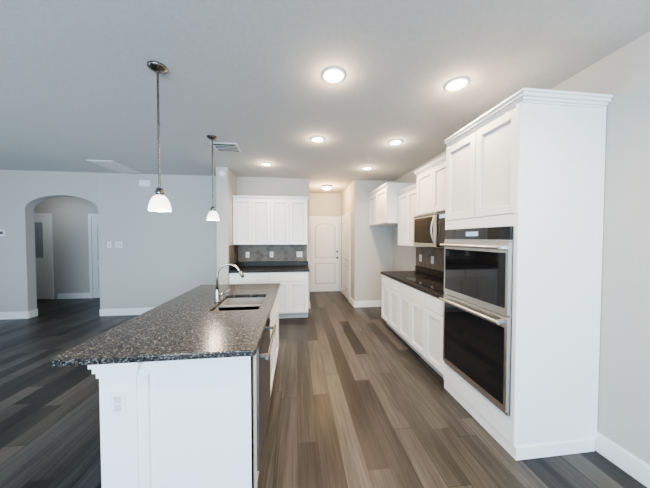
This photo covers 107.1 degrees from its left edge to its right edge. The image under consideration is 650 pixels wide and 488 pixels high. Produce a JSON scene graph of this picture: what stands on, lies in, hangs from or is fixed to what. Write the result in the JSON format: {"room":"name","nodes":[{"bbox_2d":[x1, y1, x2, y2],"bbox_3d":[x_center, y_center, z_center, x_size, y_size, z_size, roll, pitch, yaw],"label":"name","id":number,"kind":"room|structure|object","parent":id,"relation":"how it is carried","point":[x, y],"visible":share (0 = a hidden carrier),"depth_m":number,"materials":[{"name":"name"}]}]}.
{"room":"kitchen","nodes":[
{"label":"kitchen","id":0,"kind":"room"},
{"bbox_2d":[0,170,391,311],"bbox_3d":[-3.256,0.011,4.787,9.540,2.740,0.165,0,1,-7],"label":"wall","id":1,"kind":"structure","parent":0,"point":[182,247],"depth_m":4.71,"materials":[{"name":"paint"}]},
{"bbox_2d":[0,230,5,235],"bbox_3d":[-5.907,-0.199,4.380,0.120,0.120,0.022,0,1,-7],"label":"wall thermostat","id":2,"kind":"object","parent":1,"relation":"attached to","point":[2,232],"visible":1,"depth_m":4.38,"materials":[{"name":"plastic"}]},
{"bbox_2d":[107,242,111,247],"bbox_3d":[-4.130,0.015,4.600,0.072,0.115,0.009,0,1,-7],"label":"switch plate","id":3,"kind":"object","parent":1,"relation":"attached to","point":[109,244],"depth_m":4.60,"materials":[{"name":"plastic"}]},
{"bbox_2d":[116,242,122,247],"bbox_3d":[-3.962,0.015,4.620,0.118,0.115,0.009,0,1,-7],"label":"switch plate","id":4,"kind":"object","parent":1,"relation":"attached to","point":[118,244],"depth_m":4.62,"materials":[{"name":"plastic"}]},
{"bbox_2d":[139,180,151,186],"bbox_3d":[-3.462,-1.166,4.629,0.200,0.120,0.048,0,1,-7],"label":"door chime","id":5,"kind":"object","parent":1,"relation":"attached to","point":[145,183],"visible":1,"depth_m":4.61,"materials":[{"name":"plastic"}]},
{"bbox_2d":[229,244,306,264],"bbox_3d":[-1.042,0.189,4.660,1.403,0.350,0.607,0,1,-7],"label":"backsplash","id":6,"kind":"structure","parent":1,"relation":"attached to","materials":[{"name":"tile"}]},
{"bbox_2d":[0,287,649,487],"bbox_3d":[-2.791,1.405,1.094,9.500,0.137,10.550,0,1,-7],"label":"baseboard","id":7,"kind":"structure","parent":1,"relation":"attached to","point":[632,465],"depth_m":1.67,"materials":[{"name":"paint"}]},
{"bbox_2d":[216,167,235,283],"bbox_3d":[-1.840,0.017,4.529,0.195,2.740,0.620,0,1,-7],"label":"wall","id":8,"kind":"structure","parent":0,"point":[225,186],"depth_m":4.22,"materials":[{"name":"paint"}]},
{"bbox_2d":[218,170,225,176],"bbox_3d":[-1.799,-1.224,4.174,0.130,0.130,0.034,0,1,-7],"label":"smoke detector","id":9,"kind":"object","parent":8,"relation":"attached to","point":[221,173],"visible":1,"depth_m":4.16,"materials":[{"name":"plastic"}]},
{"bbox_2d":[0,291,646,487],"bbox_3d":[-2.878,1.474,2.269,10.000,0.060,13.300,0,1,-7],"label":"floor","id":10,"kind":"structure","parent":0,"point":[362,397],"depth_m":2.00,"materials":[{"name":"brown wood"}]},
{"bbox_2d":[88,287,279,487],"bbox_3d":[-0.840,1.003,2.112,0.844,0.888,1.780,0,1,-7],"label":"kitchen island","id":11,"kind":"object","parent":10,"relation":"on","point":[185,383],"depth_m":1.28,"materials":[{"name":"paint"}]},
{"bbox_2d":[109,391,126,415],"bbox_3d":[-1.045,0.805,1.211,0.072,0.115,0.009,0,1,-7],"label":"outlet","id":12,"kind":"object","parent":11,"relation":"attached to","point":[117,399],"depth_m":1.21,"materials":[{"name":"plastic"}]},
{"bbox_2d":[51,283,278,366],"bbox_3d":[-0.949,0.543,2.111,0.970,0.032,1.863,0,1,-7],"label":"island countertop","id":13,"kind":"structure","parent":11,"relation":"on","point":[187,326],"depth_m":1.44,"materials":[{"name":"grey stone"}]},
{"bbox_2d":[211,263,244,302],"bbox_3d":[-0.872,0.350,2.193,0.273,0.350,0.059,0,1,-7],"label":"faucet","id":14,"kind":"object","parent":13,"relation":"on","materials":[{"name":"silver metal"}]},
{"bbox_2d":[215,295,262,310],"bbox_3d":[-0.766,0.647,2.202,0.407,0.203,0.562,0,1,-7],"label":"sink","id":15,"kind":"object","parent":13,"relation":"in","point":[233,302],"depth_m":2.46,"materials":[{"name":"silver metal"}]},
{"bbox_2d":[254,313,276,487],"bbox_3d":[-0.409,1.021,1.720,0.078,0.872,0.600,0,1,-7],"label":"dishwasher","id":16,"kind":"object","parent":11,"relation":"in","point":[263,352],"depth_m":1.56,"materials":[{"name":"silver metal"}]},
{"bbox_2d":[229,195,309,318],"bbox_3d":[-1.021,0.234,4.644,1.445,2.300,0.647,0,1,-7],"label":"kitchen cabinets","id":17,"kind":"object","parent":10,"relation":"on","point":[270,239],"visible":0.73,"depth_m":4.59,"materials":[{"name":"paint"}]},
{"bbox_2d":[229,260,309,272],"bbox_3d":[-1.028,0.434,4.648,1.428,0.140,0.647,0,1,-7],"label":"countertop","id":18,"kind":"structure","parent":17,"relation":"on","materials":[{"name":"stone"}]},
{"bbox_2d":[381,272,396,333],"bbox_3d":[1.344,0.965,3.820,0.647,0.880,0.774,0,1,-7],"label":"base cabinet","id":19,"kind":"object","parent":10,"relation":"on","point":[389,286],"depth_m":3.80,"materials":[{"name":"paint"}]},
{"bbox_2d":[397,280,420,356],"bbox_3d":[1.423,0.982,3.142,0.647,0.880,0.848,0,1,-7],"label":"base cabinet","id":20,"kind":"object","parent":10,"relation":"on","point":[408,297],"depth_m":3.12,"materials":[{"name":"paint"}]},
{"bbox_2d":[385,272,440,295],"bbox_3d":[1.396,0.518,3.319,0.657,0.040,1.796,0,1,-7],"label":"countertop","id":21,"kind":"structure","parent":20,"relation":"on","point":[396,275],"depth_m":3.44,"materials":[{"name":"black stone"}]},
{"bbox_2d":[405,276,440,291],"bbox_3d":[1.433,0.500,3.050,0.509,0.007,0.860,0,1,-7],"label":"cooktop","id":22,"kind":"object","parent":21,"relation":"in","point":[434,282],"depth_m":3.16,"materials":[{"name":"black glass"}]},
{"bbox_2d":[421,292,440,371],"bbox_3d":[1.481,0.995,2.642,0.647,0.880,0.414,0,1,-7],"label":"base cabinet","id":23,"kind":"object","parent":10,"relation":"on","point":[428,303],"depth_m":2.67,"materials":[{"name":"paint"}]},
{"bbox_2d":[437,92,610,460],"bbox_3d":[1.537,0.242,2.021,0.676,2.417,0.796,0,1,-7],"label":"tall cabinet","id":24,"kind":"object","parent":10,"relation":"on","point":[491,310],"depth_m":1.65,"materials":[{"name":"paint"}]},
{"bbox_2d":[438,226,515,416],"bbox_3d":[1.194,0.525,1.990,0.109,1.306,0.716,0,1,-7],"label":"oven","id":25,"kind":"object","parent":24,"relation":"in","point":[479,261],"depth_m":1.86,"materials":[{"name":"silver metal"}]},
{"bbox_2d":[0,0,649,193],"bbox_3d":[-2.878,-1.310,2.200,10.000,0.030,13.300,0,1,-7],"label":"ceiling","id":26,"kind":"structure","parent":0,"point":[78,83],"depth_m":1.82,"materials":[{"name":"paint"}]},
{"bbox_2d":[86,160,140,172],"bbox_3d":[-3.627,-1.334,4.181,0.390,0.019,0.730,0,1,-7],"label":"ceiling vent","id":27,"kind":"object","parent":26,"relation":"in","point":[115,166],"visible":1,"depth_m":4.10,"materials":[{"name":"white metal"}]},
{"bbox_2d":[147,61,171,211],"bbox_3d":[-1.213,-0.763,1.753,0.144,1.039,0.144,0,1,-7],"label":"pendant light","id":28,"kind":"object","parent":26,"relation":"hanging from","point":[159,201],"visible":0.98,"depth_m":1.74,"materials":[{"name":"white glass"}]},
{"bbox_2d":[207,135,218,220],"bbox_3d":[-1.384,-0.804,2.961,0.144,1.019,0.144,0,1,-7],"label":"pendant light","id":29,"kind":"object","parent":26,"relation":"hanging from","point":[212,215],"visible":1,"depth_m":2.94,"materials":[{"name":"white glass"}]},
{"bbox_2d":[209,142,241,152],"bbox_3d":[-1.342,-1.314,3.275,0.340,0.015,0.320,0,1,-7],"label":"ceiling vent","id":30,"kind":"object","parent":26,"relation":"in","point":[224,147],"visible":0.92,"depth_m":3.25,"materials":[{"name":"white metal"}]},
{"bbox_2d":[261,162,270,165],"bbox_3d":[-0.986,-1.334,4.021,0.176,0.011,0.176,0,1,-7],"label":"recessed light","id":31,"kind":"object","parent":26,"relation":"in","point":[265,164],"visible":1,"depth_m":4.02,"materials":[{"name":"paint"}]},
{"bbox_2d":[311,136,324,142],"bbox_3d":[-0.093,-1.309,3.008,0.176,0.011,0.176,0,1,-7],"label":"recessed light","id":32,"kind":"object","parent":26,"relation":"in","point":[317,139],"visible":0.92,"depth_m":3.01,"materials":[{"name":"paint"}]},
{"bbox_2d":[321,185,332,189],"bbox_3d":[0.043,-1.337,5.732,0.280,0.090,0.280,0,1,-7],"label":"flush ceiling light","id":33,"kind":"object","parent":26,"relation":"attached to","point":[326,187],"visible":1,"depth_m":5.64,"materials":[{"name":"white glass"}]},
{"bbox_2d":[322,67,344,83],"bbox_3d":[0.065,-1.280,1.829,0.176,0.011,0.176,0,1,-7],"label":"recessed light","id":34,"kind":"object","parent":26,"relation":"in","point":[332,75],"visible":1,"depth_m":1.83,"materials":[{"name":"paint"}]},
{"bbox_2d":[389,139,402,144],"bbox_3d":[0.913,-1.311,3.105,0.176,0.011,0.176,0,1,-7],"label":"recessed light","id":35,"kind":"object","parent":26,"relation":"in","point":[396,142],"visible":1,"depth_m":3.10,"materials":[{"name":"paint"}]},
{"bbox_2d":[444,77,468,91],"bbox_3d":[1.060,-1.282,1.935,0.176,0.011,0.176,0,1,-7],"label":"recessed light","id":36,"kind":"object","parent":26,"relation":"in","point":[456,84],"visible":1,"depth_m":1.93,"materials":[{"name":"paint"}]},
{"bbox_2d":[312,193,339,290],"bbox_3d":[-0.027,-0.039,6.752,0.930,2.740,0.123,0,1,-7],"label":"wall","id":37,"kind":"structure","parent":0,"point":[323,204],"depth_m":6.67,"materials":[{"name":"paint"}]},
{"bbox_2d":[340,180,359,300],"bbox_3d":[0.597,-0.020,6.021,0.120,2.740,1.720,0,1,-7],"label":"wall","id":38,"kind":"structure","parent":0,"point":[350,197],"depth_m":5.25,"materials":[{"name":"paint"}]},
{"bbox_2d":[392,31,649,464],"bbox_3d":[2.076,0.109,0.844,0.123,2.740,9.150,0,1,-7],"label":"wall","id":39,"kind":"structure","parent":0,"point":[624,74],"depth_m":1.55,"materials":[{"name":"paint"}]},
{"bbox_2d":[373,184,412,223],"bbox_3d":[1.309,-0.700,4.489,0.551,0.657,0.565,0,1,-7],"label":"upper cabinet","id":40,"kind":"object","parent":39,"relation":"attached to","point":[385,198],"depth_m":4.20,"materials":[{"name":"paint"}]},
{"bbox_2d":[397,192,404,245],"bbox_3d":[1.468,-0.418,4.001,0.350,0.894,0.435,0,1,-7],"label":"upper cabinet","id":41,"kind":"object","parent":39,"relation":"attached to","point":[400,195],"depth_m":4.07,"materials":[{"name":"paint"}]},
{"bbox_2d":[405,188,412,245],"bbox_3d":[1.504,-0.410,3.693,0.350,0.894,0.434,0,1,-7],"label":"upper cabinet","id":42,"kind":"object","parent":39,"relation":"attached to","point":[408,191],"depth_m":3.82,"materials":[{"name":"paint"}]},
{"bbox_2d":[413,168,428,207],"bbox_3d":[1.532,-0.696,3.227,0.400,0.602,0.472,0,1,-7],"label":"upper cabinet","id":43,"kind":"object","parent":39,"relation":"attached to","point":[421,188],"depth_m":3.32,"materials":[{"name":"paint"}]},
{"bbox_2d":[409,204,436,247],"bbox_3d":[1.491,-0.212,3.179,0.496,0.497,0.572,0,1,-7],"label":"microwave","id":44,"kind":"object","parent":39,"relation":"attached to","point":[422,221],"depth_m":3.19,"materials":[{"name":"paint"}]},
{"bbox_2d":[413,264,440,275],"bbox_3d":[1.710,0.447,3.354,0.025,0.100,1.796,0,1,-7],"label":"backsplash","id":45,"kind":"structure","parent":39,"relation":"attached to","point":[428,271],"depth_m":3.81,"materials":[{"name":"tile"}]},
{"bbox_2d":[429,160,440,203],"bbox_3d":[1.573,-0.688,2.882,0.400,0.602,0.472,0,1,-7],"label":"upper cabinet","id":46,"kind":"object","parent":39,"relation":"attached to","point":[435,168],"depth_m":2.97,"materials":[{"name":"paint"}]},
{"bbox_2d":[437,204,440,247],"bbox_3d":[1.566,-0.202,2.780,0.440,0.497,0.238,0,1,-7],"label":"control panel","id":47,"kind":"object","parent":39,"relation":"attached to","point":[438,205],"depth_m":2.84,"materials":[{"name":"paint"}]}
]}

